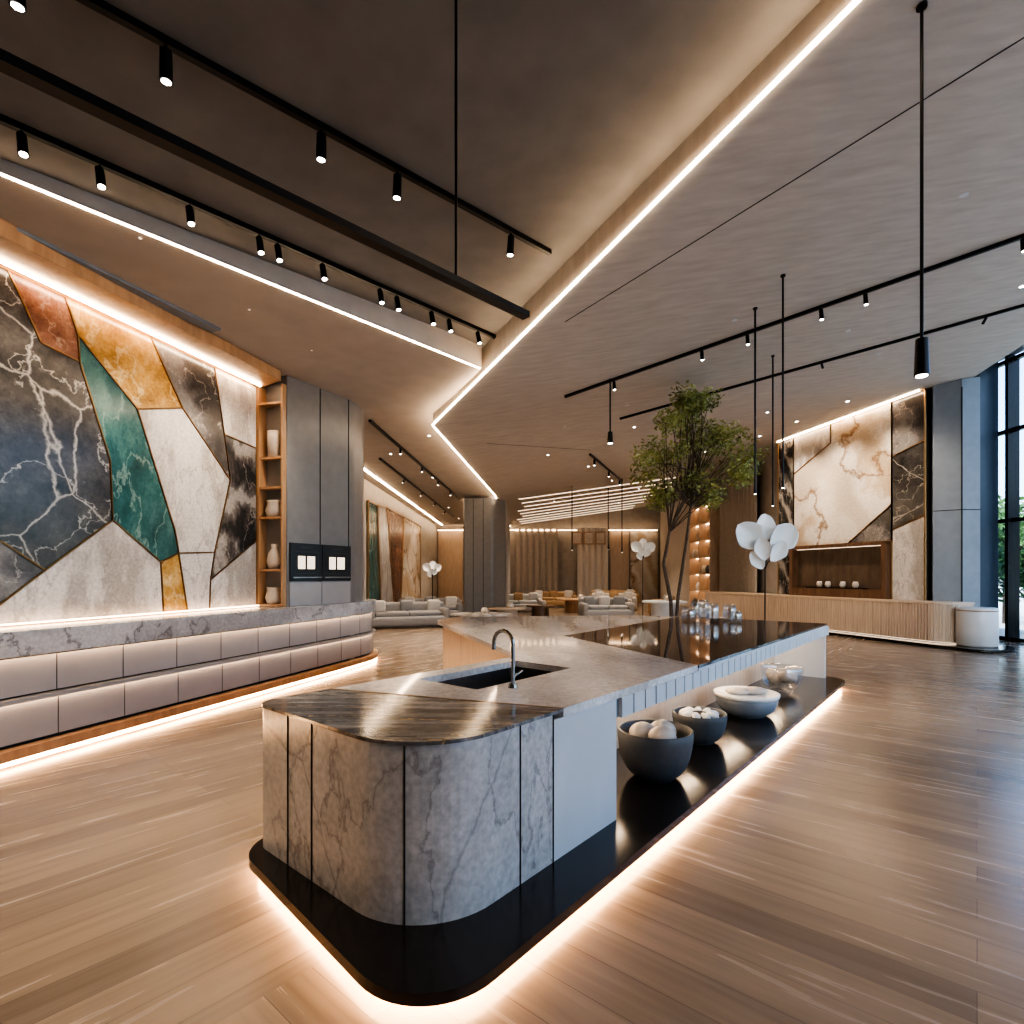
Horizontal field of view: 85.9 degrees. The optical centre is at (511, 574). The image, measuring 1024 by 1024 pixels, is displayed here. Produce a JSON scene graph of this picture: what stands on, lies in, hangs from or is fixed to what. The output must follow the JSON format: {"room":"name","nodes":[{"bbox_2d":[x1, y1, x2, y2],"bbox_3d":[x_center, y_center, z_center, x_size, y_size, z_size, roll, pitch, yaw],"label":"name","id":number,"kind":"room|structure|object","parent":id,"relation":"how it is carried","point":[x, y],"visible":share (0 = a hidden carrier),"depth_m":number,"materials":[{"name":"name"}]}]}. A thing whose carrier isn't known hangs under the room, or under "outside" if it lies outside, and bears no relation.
{"room":"showroom","nodes":[
{"label":"showroom","id":0,"kind":"room"},
{"bbox_2d":[0,158,495,525],"bbox_3d":[-4.520,-3.375,18.050,8.960,0.350,36.100,0,0,0],"label":"ceiling soffit","id":1,"kind":"structure","parent":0,"point":[398,383],"depth_m":7.17,"materials":[{"name":"beige paint"}]},
{"bbox_2d":[14,225,220,332],"bbox_3d":[-4.550,-3.180,5.275,1.559,0.035,3.809,0,0,0],"label":"ceiling vent","id":2,"kind":"object","parent":1,"relation":"in","point":[177,311],"depth_m":6.15,"materials":[{"name":"grey metal"}]},
{"bbox_2d":[0,48,529,319],"bbox_3d":[-1.250,-1.820,2.505,0.065,0.040,3.825,0,0,45],"label":"ceiling beam","id":3,"kind":"structure","parent":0,"point":[11,65],"depth_m":2.45,"materials":[{"name":"black metal"}]},
{"bbox_2d":[364,479,436,598],"bbox_3d":[-6.559,-0.900,16.550,4.883,5.200,39.100,0,0,0],"label":"wall","id":4,"kind":"structure","parent":0,"point":[372,493],"depth_m":29.78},
{"bbox_2d":[0,264,256,626],"bbox_3d":[-5.067,-1.260,5.158,0.054,3.540,7.600,0,0,15],"label":"stone wall","id":5,"kind":"structure","parent":4,"relation":"attached to","point":[128,457],"depth_m":6.46,"materials":[{"name":"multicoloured stone"}]},
{"bbox_2d":[0,605,258,625],"bbox_3d":[-4.934,0.485,5.375,0.030,0.014,7.028,0,0,15],"label":"light strip","id":6,"kind":"object","parent":5,"relation":"attached to","point":[250,605],"visible":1,"depth_m":6.40,"materials":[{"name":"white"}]},
{"bbox_2d":[0,218,280,386],"bbox_3d":[-4.806,-3.118,5.154,0.560,0.155,7.700,0,0,15],"label":"cove light","id":7,"kind":"object","parent":4,"relation":"attached to","point":[17,249],"visible":0.8,"depth_m":6.19,"materials":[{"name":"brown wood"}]},
{"bbox_2d":[0,259,260,385],"bbox_3d":[-4.895,-3.015,5.365,0.030,0.020,7.028,0,0,15],"label":"light strip","id":8,"kind":"object","parent":7,"relation":"attached to","point":[1,261],"visible":1,"depth_m":6.39,"materials":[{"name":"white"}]},
{"bbox_2d":[366,500,420,601],"bbox_3d":[-4.857,-0.600,23.750,0.085,4.050,10.550,0,0,0],"label":"wall panel","id":9,"kind":"object","parent":4,"relation":"attached to","point":[393,540],"visible":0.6,"depth_m":21.91,"materials":[{"name":"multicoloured stone"}]},
{"bbox_2d":[0,0,820,347],"bbox_3d":[-1.900,-3.517,5.000,14.200,1.094,16.000,0,0,0],"label":"ceiling","id":10,"kind":"structure","parent":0,"point":[565,108],"depth_m":4.19,"materials":[{"name":"paint"}]},
{"bbox_2d":[463,498,505,611],"bbox_3d":[-1.100,-0.695,22.997,1.700,4.790,2.007,0,0,0],"label":"column","id":11,"kind":"structure","parent":0,"point":[484,519],"depth_m":22.00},
{"bbox_2d":[0,601,1023,1023],"bbox_3d":[1.900,1.775,16.600,21.800,0.150,39.200,0,0,0],"label":"floor","id":12,"kind":"structure","parent":0,"point":[867,867],"depth_m":2.97,"materials":[{"name":"brown wood"}]},
{"bbox_2d":[0,599,377,768],"bbox_3d":[-4.267,1.093,6.815,2.372,1.175,10.926,0,0,6],"label":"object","id":13,"kind":"structure","parent":12,"relation":"on","point":[69,684],"depth_m":6.23,"materials":[{"name":"stone"}]},
{"bbox_2d":[257,383,285,606],"bbox_3d":[-3.825,-1.262,8.954,0.476,3.555,0.360,0,0,15],"label":"display shelf","id":14,"kind":"object","parent":13,"relation":"on","point":[262,404],"visible":0.52,"depth_m":8.84,"materials":[{"name":"brown wood"}]},
{"bbox_2d":[265,587,280,603],"bbox_3d":[-3.842,0.330,8.917,0.300,0.260,0.300,0,0,0],"label":"ceramic vase","id":15,"kind":"object","parent":14,"relation":"on","point":[273,595],"visible":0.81,"depth_m":8.80,"materials":[{"name":"beige ceramic"}]},
{"bbox_2d":[265,500,280,516],"bbox_3d":[-3.842,-1.070,8.917,0.300,0.260,0.300,0,0,0],"label":"ceramic vase","id":16,"kind":"object","parent":14,"relation":"on","point":[273,508],"visible":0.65,"depth_m":8.80,"materials":[{"name":"beige ceramic"}]},
{"bbox_2d":[267,430,279,456],"bbox_3d":[-3.842,-2.110,8.917,0.240,0.420,0.240,0,0,0],"label":"ceramic vase","id":17,"kind":"object","parent":14,"relation":"on","point":[273,436],"visible":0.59,"depth_m":8.82,"materials":[{"name":"beige ceramic"}]},
{"bbox_2d":[266,544,280,568],"bbox_3d":[-3.842,-0.300,8.917,0.260,0.400,0.260,0,0,0],"label":"ceramic vase","id":18,"kind":"object","parent":14,"relation":"on","point":[273,561],"visible":0.91,"depth_m":8.83,"materials":[{"name":"beige ceramic"}]},
{"bbox_2d":[262,375,363,659],"bbox_3d":[-3.843,-0.750,10.378,1.914,4.899,3.143,0,0,0],"label":"tall cabinet","id":19,"kind":"object","parent":12,"relation":"on","point":[325,429],"visible":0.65,"depth_m":9.34,"materials":[{"name":"grey wood"}]},
{"bbox_2d":[289,543,350,605],"bbox_3d":[-3.249,-0.010,9.425,0.050,1.020,1.346,0,0,27],"label":"built-in oven","id":20,"kind":"object","parent":19,"relation":"in","point":[307,562],"visible":1,"depth_m":9.36,"materials":[{"name":"metal"}]},
{"bbox_2d":[372,599,449,626],"bbox_3d":[-3.400,1.260,17.900,2.600,0.880,1.000,0,0,-20],"label":"sofa","id":21,"kind":"object","parent":12,"relation":"on","point":[404,612],"visible":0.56,"depth_m":17.69,"materials":[{"name":"grey fabric"}]},
{"bbox_2d":[398,596,462,617],"bbox_3d":[-3.100,1.260,20.900,2.400,0.880,1.000,0,0,-10],"label":"sofa","id":22,"kind":"object","parent":12,"relation":"on","point":[453,603],"visible":0.43,"depth_m":21.05,"materials":[{"name":"grey fabric"}]},
{"bbox_2d":[423,561,440,599],"bbox_3d":[-2.751,0.601,19.000,0.638,2.198,0.298,0,0,0],"label":"sculpture","id":23,"kind":"object","parent":12,"relation":"on","point":[427,567],"visible":0.96,"depth_m":18.98,"materials":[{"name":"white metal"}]},
{"bbox_2d":[450,607,510,616],"bbox_3d":[-1.200,1.430,19.600,2.300,0.540,1.380,0,0,0],"label":"coffee table","id":24,"kind":"object","parent":12,"relation":"on","point":[484,612],"visible":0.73,"depth_m":19.42,"materials":[{"name":"white stone"}]},
{"bbox_2d":[488,602,524,616],"bbox_3d":[-0.200,1.375,21.000,1.400,0.650,0.980,0,0,0],"label":"coffee table","id":25,"kind":"object","parent":12,"relation":"on","point":[510,608],"visible":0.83,"depth_m":20.77,"materials":[{"name":"brown wood"}]},
{"bbox_2d":[506,508,509,606],"bbox_3d":[-0.200,-0.660,26.200,0.140,4.680,3.601,0,0,2],"label":"curtain","id":26,"kind":"object","parent":12,"relation":"on","point":[507,512],"visible":0.62,"depth_m":24.59,"materials":[{"name":"fabric"}]},
{"bbox_2d":[508,593,541,610],"bbox_3d":[0.300,1.260,25.500,2.200,0.880,1.000,0,0,0],"label":"sofa","id":27,"kind":"object","parent":12,"relation":"on","point":[518,599],"visible":0.46,"depth_m":25.60,"materials":[{"name":"beige fabric"}]},
{"bbox_2d":[526,600,553,615],"bbox_3d":[1.200,1.390,23.300,1.200,0.620,1.200,0,0,0],"label":"coffee table","id":28,"kind":"object","parent":12,"relation":"on","point":[541,609],"visible":1,"depth_m":23.01,"materials":[{"name":"brown wood"}]},
{"bbox_2d":[249,615,844,1006],"bbox_3d":[0.284,1.224,6.963,5.581,0.952,8.458,0,0,40],"label":"kitchen island","id":29,"kind":"object","parent":12,"relation":"on","point":[430,830],"visible":0.9,"depth_m":2.92,"materials":[{"name":"stone"}]},
{"bbox_2d":[492,629,522,687],"bbox_3d":[-0.042,0.556,3.703,0.216,0.387,0.124,0,0,12],"label":"kitchen faucet","id":30,"kind":"object","parent":29,"relation":"on","point":[512,684],"visible":1,"depth_m":3.65,"materials":[{"name":"metal"}]},
{"bbox_2d":[617,719,693,782],"bbox_3d":[1.122,1.369,4.316,0.580,0.420,0.580,0,0,0],"label":"fruit bowl","id":31,"kind":"object","parent":29,"relation":"on","point":[653,750],"visible":1,"depth_m":4.13,"materials":[{"name":"grey ceramic"}]},
{"bbox_2d":[672,706,726,744],"bbox_3d":[1.783,1.431,5.237,0.500,0.295,0.500,0,0,0],"label":"shell bowl","id":32,"kind":"object","parent":29,"relation":"on","point":[708,724],"visible":0.86,"depth_m":5.06,"materials":[{"name":"grey ceramic"}]},
{"bbox_2d":[713,686,779,718],"bbox_3d":[2.657,1.427,6.239,0.700,0.305,0.700,0,0,0],"label":"serving bowl","id":33,"kind":"object","parent":29,"relation":"on","point":[752,702],"visible":1,"depth_m":6.05,"materials":[{"name":"white ceramic"}]},
{"bbox_2d":[765,669,797,683],"bbox_3d":[3.697,1.416,7.547,0.540,0.326,0.540,0,0,0],"label":"glass bowl","id":34,"kind":"object","parent":29,"relation":"on","point":[774,676],"visible":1,"depth_m":7.43,"materials":[{"name":"glass"}]},
{"bbox_2d":[531,590,576,605],"bbox_3d":[2.200,1.260,29.000,2.400,0.880,1.000,0,0,0],"label":"sofa","id":35,"kind":"object","parent":12,"relation":"on","point":[550,597],"visible":0.45,"depth_m":29.10,"materials":[{"name":"fabric"}]},
{"bbox_2d":[556,594,583,612],"bbox_3d":[3.000,1.300,25.400,1.900,0.800,1.900,0,0,0],"label":"coffee table","id":36,"kind":"object","parent":12,"relation":"on","point":[571,604],"visible":0.52,"depth_m":24.92,"materials":[{"name":"brown wood"}]},
{"bbox_2d":[578,596,634,615],"bbox_3d":[3.650,1.260,21.400,2.000,0.880,1.100,0,0,-5],"label":"sofa","id":37,"kind":"object","parent":12,"relation":"on","point":[587,605],"visible":0.9,"depth_m":21.04,"materials":[{"name":"grey fabric"}]},
{"bbox_2d":[591,592,636,608],"bbox_3d":[5.000,1.260,27.000,2.200,0.880,1.000,0,0,10],"label":"sofa","id":38,"kind":"object","parent":12,"relation":"on","point":[631,597],"visible":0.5,"depth_m":27.09,"materials":[{"name":"beige fabric"}]},
{"bbox_2d":[591,589,639,605],"bbox_3d":[5.800,1.260,31.000,2.600,0.880,1.000,0,0,0],"label":"sofa","id":39,"kind":"object","parent":12,"relation":"on","point":[596,590],"visible":0.3,"depth_m":31.11,"materials":[{"name":"fabric"}]},
{"bbox_2d":[631,538,654,615],"bbox_3d":[5.348,0.093,22.500,0.992,3.213,0.408,0,0,0],"label":"sculpture","id":40,"kind":"object","parent":12,"relation":"on","point":[649,547],"visible":0.99,"depth_m":22.47,"materials":[{"name":"white metal"}]},
{"bbox_2d":[648,594,674,615],"bbox_3d":[6.400,1.260,23.500,1.000,0.880,1.800,0,0,20],"label":"armchair","id":41,"kind":"object","parent":12,"relation":"on","point":[665,595],"visible":0.27,"depth_m":22.82,"materials":[{"name":"fabric"}]},
{"bbox_2d":[642,595,686,615],"bbox_3d":[5.600,1.225,20.200,1.600,0.950,1.600,0,0,0],"label":"side table","id":42,"kind":"object","parent":12,"relation":"on","point":[658,607],"visible":0.63,"depth_m":19.79,"materials":[{"name":"beige ceramic"}]},
{"bbox_2d":[660,495,694,606],"bbox_3d":[9.451,-1.260,31.700,0.195,5.880,7.406,0,0,2],"label":"wall panel","id":43,"kind":"object","parent":12,"relation":"on","point":[673,562],"visible":0.43,"depth_m":31.64,"materials":[{"name":"brown wood"}]},
{"bbox_2d":[628,380,768,615],"bbox_3d":[3.497,-0.947,10.305,2.806,5.295,1.835,0,0,0],"label":"tree","id":44,"kind":"object","parent":12,"relation":"on","point":[687,401],"visible":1,"depth_m":10.29,"materials":[{"name":"green plant"}]},
{"bbox_2d":[687,602,718,617],"bbox_3d":[6.300,1.300,18.200,1.000,0.800,1.000,0,0,0],"label":"side table","id":45,"kind":"object","parent":12,"relation":"on","point":[704,611],"visible":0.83,"depth_m":17.98,"materials":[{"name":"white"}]},
{"bbox_2d":[720,461,756,592],"bbox_3d":[9.100,-1.260,22.200,0.134,5.880,4.005,0,0,3],"label":"wall panel","id":46,"kind":"object","parent":12,"relation":"on","point":[737,574],"visible":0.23,"depth_m":22.43,"materials":[{"name":"wood"}]},
{"bbox_2d":[736,514,798,620],"bbox_3d":[5.517,0.176,11.992,1.346,3.048,0.534,0,0,0],"label":"sculpture","id":47,"kind":"object","parent":12,"relation":"on","point":[754,536],"visible":0.96,"depth_m":11.95,"materials":[{"name":"white metal"}]},
{"bbox_2d":[705,591,1015,652],"bbox_3d":[9.350,1.175,16.835,1.352,1.050,10.136,0,0,-17],"label":"reception counter","id":48,"kind":"object","parent":12,"relation":"on","point":[929,623],"visible":0.82,"depth_m":14.83,"materials":[{"name":"brown wood"}]},
{"bbox_2d":[955,606,998,647],"bbox_3d":[10.700,1.184,12.660,0.778,0.880,0.778,0,0,0],"label":"round stool","id":49,"kind":"object","parent":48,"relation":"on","point":[974,626],"visible":1,"depth_m":12.37,"materials":[{"name":"white"}]},
{"bbox_2d":[437,505,661,598],"bbox_3d":[1.900,-1.950,36.150,21.800,7.300,0.300,0,0,0],"label":"wall","id":50,"kind":"structure","parent":0,"point":[641,518],"depth_m":36.00,"materials":[{"name":"brown wood"}]},
{"bbox_2d":[515,528,557,593],"bbox_3d":[1.600,-0.685,35.600,2.800,4.730,0.200,0,0,0],"label":"curtain","id":51,"kind":"object","parent":50,"relation":"hanging from","point":[536,552],"visible":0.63,"depth_m":35.60,"materials":[{"name":"fabric"}]},
{"bbox_2d":[438,530,657,600],"bbox_3d":[2.350,-0.610,35.780,14.300,4.620,0.420,0,0,0],"label":"wall panel","id":52,"kind":"object","parent":50,"relation":"attached to","point":[450,542],"depth_m":35.80,"materials":[{"name":"brown wood"}]},
{"bbox_2d":[577,528,607,597],"bbox_3d":[5.200,-0.685,35.500,2.000,4.730,0.190,0,0,0],"label":"curtain","id":53,"kind":"object","parent":50,"relation":"hanging from","point":[592,560],"visible":0.65,"depth_m":35.50,"materials":[{"name":"beige fabric"}]},
{"bbox_2d":[572,532,604,544],"bbox_3d":[4.900,-2.350,35.130,2.120,0.800,0.100,0,0,0],"label":"framed picture","id":54,"kind":"object","parent":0,"point":[576,536],"visible":1,"depth_m":35.08,"materials":[{"name":"brown wood"}]},
{"bbox_2d":[433,0,1023,525],"bbox_3d":[4.867,-4.061,16.550,12.865,2.178,39.100,0,0,0],"label":"ceiling","id":55,"kind":"structure","parent":0,"point":[817,185],"depth_m":6.54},
{"bbox_2d":[0,173,479,368],"bbox_3d":[-3.350,-3.200,5.215,0.018,0.026,8.698,0,0,41],"label":"light strip","id":56,"kind":"object","parent":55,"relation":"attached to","point":[1,174],"visible":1,"depth_m":5.50,"materials":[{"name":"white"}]},
{"bbox_2d":[0,113,495,343],"bbox_3d":[-2.218,-3.345,5.800,0.101,0.481,6.368,0,0,39],"label":"track light","id":57,"kind":"object","parent":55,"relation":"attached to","point":[23,130],"visible":1,"depth_m":5.08,"materials":[{"name":"black metal"}]},
{"bbox_2d":[8,0,551,256],"bbox_3d":[-1.395,-3.385,4.362,5.104,0.490,0.096,0,0,-45],"label":"track light","id":58,"kind":"object","parent":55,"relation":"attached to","point":[168,45],"visible":1,"depth_m":4.03,"materials":[{"name":"black metal"}]},
{"bbox_2d":[364,469,441,524],"bbox_3d":[-3.225,-3.180,24.000,2.490,0.030,22.001,0,0,0],"label":"light strip","id":59,"kind":"object","parent":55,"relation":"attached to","point":[364,469],"visible":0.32,"depth_m":21.10,"materials":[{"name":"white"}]},
{"bbox_2d":[368,419,460,499],"bbox_3d":[-2.550,-3.096,17.200,0.060,0.197,11.823,0,0,4],"label":"track light","id":60,"kind":"object","parent":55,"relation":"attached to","point":[370,421],"visible":1,"depth_m":14.35,"materials":[{"name":"black metal"}]},
{"bbox_2d":[379,458,453,516],"bbox_3d":[-3.428,-3.099,22.501,0.119,0.191,15.005,0,0,2],"label":"track light","id":61,"kind":"object","parent":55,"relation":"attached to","point":[380,459],"visible":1,"depth_m":18.96,"materials":[{"name":"black metal"}]},
{"bbox_2d":[455,0,456,274],"bbox_3d":[-0.346,-2.703,3.400,0.017,1.746,0.017,0,0,23],"label":"suspension rod","id":62,"kind":"object","parent":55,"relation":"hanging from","point":[455,0],"visible":0.76,"depth_m":3.39,"materials":[{"name":"black metal"}]},
{"bbox_2d":[571,486,572,549],"bbox_3d":[2.400,-2.273,22.000,0.060,2.554,0.060,0,0,0],"label":"pendant light","id":63,"kind":"object","parent":55,"relation":"hanging from","point":[571,486],"visible":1,"depth_m":22.00,"materials":[{"name":"black metal"}]},
{"bbox_2d":[518,477,675,523],"bbox_3d":[4.050,-3.781,29.500,7.506,1.115,12.050,0,0,0],"label":"ceiling light line","id":64,"kind":"object","parent":55,"relation":"attached to","point":[674,477],"depth_m":28.08,"materials":[{"name":"white plastic"}]},
{"bbox_2d":[589,454,622,484],"bbox_3d":[3.385,-3.584,19.250,0.074,0.546,6.874,0,0,19],"label":"track light","id":65,"kind":"object","parent":55,"relation":"attached to","point":[590,455],"visible":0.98,"depth_m":18.42,"materials":[{"name":"black metal"}]},
{"bbox_2d":[608,488,608,549],"bbox_3d":[4.200,-2.455,24.000,0.060,2.717,0.060,0,0,0],"label":"pendant light","id":66,"kind":"object","parent":55,"relation":"hanging from","point":[608,488],"visible":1,"depth_m":23.99,"materials":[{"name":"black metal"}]},
{"bbox_2d":[607,378,612,443],"bbox_3d":[1.730,-2.884,9.690,0.100,1.137,0.098,0,0,0],"label":"pendant light","id":67,"kind":"object","parent":55,"relation":"hanging from","point":[610,433],"visible":1,"depth_m":9.68,"materials":[{"name":"black metal"}]},
{"bbox_2d":[621,479,622,552],"bbox_3d":[4.400,-2.369,22.000,0.060,2.946,0.060,0,0,0],"label":"pendant light","id":68,"kind":"object","parent":55,"relation":"hanging from","point":[621,479],"visible":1,"depth_m":22.00,"materials":[{"name":"black metal"}]},
{"bbox_2d":[432,0,860,496],"bbox_3d":[0.148,-3.467,16.219,4.873,1.018,39.473,0,0,-8],"label":"light strip","id":69,"kind":"object","parent":55,"relation":"attached to","point":[853,3],"visible":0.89,"depth_m":4.60,"materials":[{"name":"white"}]},
{"bbox_2d":[753,307,757,493],"bbox_3d":[3.360,-2.403,7.600,0.060,2.575,0.060,0,0,0],"label":"pendant light","id":70,"kind":"object","parent":55,"relation":"hanging from","point":[754,308],"visible":1,"depth_m":7.59,"materials":[{"name":"black metal"}]},
{"bbox_2d":[771,355,774,505],"bbox_3d":[4.600,-2.544,9.700,0.060,2.656,0.060,0,0,0],"label":"pendant light","id":71,"kind":"object","parent":55,"relation":"hanging from","point":[772,356],"visible":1,"depth_m":9.69,"materials":[{"name":"black metal"}]},
{"bbox_2d":[780,274,785,487],"bbox_3d":[3.330,-2.376,6.760,0.060,2.620,0.060,0,0,0],"label":"pendant light","id":72,"kind":"object","parent":55,"relation":"hanging from","point":[782,276],"visible":1,"depth_m":6.75,"materials":[{"name":"black metal"}]},
{"bbox_2d":[564,233,1023,397],"bbox_3d":[4.093,-3.750,8.054,7.602,1.001,0.060,0,0,35],"label":"track light","id":73,"kind":"object","parent":55,"relation":"hanging from","point":[1020,237],"visible":1,"depth_m":7.82,"materials":[{"name":"black metal"}]},
{"bbox_2d":[620,304,1023,419],"bbox_3d":[5.887,-4.032,10.449,7.968,1.051,0.131,0,0,31],"label":"track light","id":74,"kind":"object","parent":55,"relation":"attached to","point":[985,316],"visible":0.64,"depth_m":10.11,"materials":[{"name":"black metal"}]},
{"bbox_2d":[778,390,919,441],"bbox_3d":[9.638,-4.580,16.248,0.030,0.220,4.803,0,0,-17],"label":"light strip","id":75,"kind":"object","parent":55,"relation":"attached to","point":[917,390],"visible":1,"depth_m":15.66,"materials":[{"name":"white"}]},
{"bbox_2d":[913,0,929,377],"bbox_3d":[2.570,-2.411,3.450,0.084,2.329,0.083,0,0,0],"label":"pendant light","id":76,"kind":"object","parent":55,"relation":"hanging from","point":[921,356],"visible":1,"depth_m":3.44,"materials":[{"name":"black metal"}]},
{"bbox_2d":[665,390,930,599],"bbox_3d":[9.968,-1.550,25.033,2.432,6.500,21.901,0,0,-4],"label":"wall","id":77,"kind":"structure","parent":0,"point":[764,480],"depth_m":19.56,"materials":[{"name":"brown wood"}]},
{"bbox_2d":[689,501,719,606],"bbox_3d":[9.143,-0.895,26.200,0.475,5.010,2.900,0,0,0],"label":"display shelf","id":78,"kind":"object","parent":77,"relation":"attached to","point":[704,528],"visible":0.97,"depth_m":26.17,"materials":[{"name":"brown wood"}]},
{"bbox_2d":[777,388,926,600],"bbox_3d":[9.683,-2.008,16.289,0.250,5.450,5.003,0,0,-17],"label":"stone wall","id":79,"kind":"structure","parent":0,"point":[859,479],"depth_m":15.70,"materials":[{"name":"grey stone"}]},
{"bbox_2d":[806,581,867,588],"bbox_3d":[9.645,0.295,16.414,0.190,0.210,1.984,0,0,-17],"label":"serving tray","id":80,"kind":"object","parent":79,"relation":"attached to","point":[855,585],"visible":0.99,"depth_m":16.19,"materials":[{"name":"black metal"}]},
{"bbox_2d":[804,545,880,549],"bbox_3d":[9.713,-0.810,16.413,0.020,0.012,3.069,0,0,-17],"label":"light strip","id":81,"kind":"object","parent":79,"relation":"attached to","point":[876,545],"visible":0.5,"depth_m":16.24,"materials":[{"name":"beige plastic"}]},
{"bbox_2d":[931,377,979,606],"bbox_3d":[11.507,-1.574,14.268,0.958,6.548,1.940,0,0,39],"label":"column","id":82,"kind":"structure","parent":0,"point":[955,405],"depth_m":13.52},
{"bbox_2d":[972,362,997,607],"bbox_3d":[12.420,-1.950,14.550,0.500,7.280,0.450,0,0,0],"label":"column","id":83,"kind":"structure","parent":0,"point":[988,377],"depth_m":14.33,"materials":[{"name":"grey paint"}]},
{"bbox_2d":[998,352,1023,642],"bbox_3d":[12.780,-1.950,16.477,0.300,7.300,39.045,0,0,0],"label":"window","id":84,"kind":"structure","parent":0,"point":[1012,520],"depth_m":14.00,"materials":[{"name":"black metal"}]},
{"bbox_2d":[998,344,1023,361],"bbox_3d":[10.650,-5.650,16.550,4.300,0.100,39.100,0,0,0],"label":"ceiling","id":85,"kind":"structure","parent":0,"point":[1020,349],"depth_m":13.78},
{"label":"outside","id":86,"kind":"structure","parent":0,"visible":0},
{"bbox_2d":[998,586,1023,637],"bbox_3d":[15.000,1.810,15.000,150.000,0.180,150.000,0,0,0],"label":"ground","id":87,"kind":"structure","parent":86,"point":[1001,625],"depth_m":21.26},
{"bbox_2d":[998,496,1023,602],"bbox_3d":[15.020,-0.339,15.575,2.806,4.117,3.010,0,0,0],"label":"tree","id":88,"kind":"object","parent":87,"relation":"on","point":[1001,561],"visible":0.34,"depth_m":15.82,"materials":[{"name":"green plant"}]},
{"bbox_2d":[998,494,1023,623],"bbox_3d":[17.375,-0.563,19.894,3.094,4.566,2.842,0,0,0],"label":"tree","id":89,"kind":"object","parent":87,"relation":"on","point":[1001,501],"visible":0.08,"depth_m":19.21,"materials":[{"name":"green plant"}]}
]}

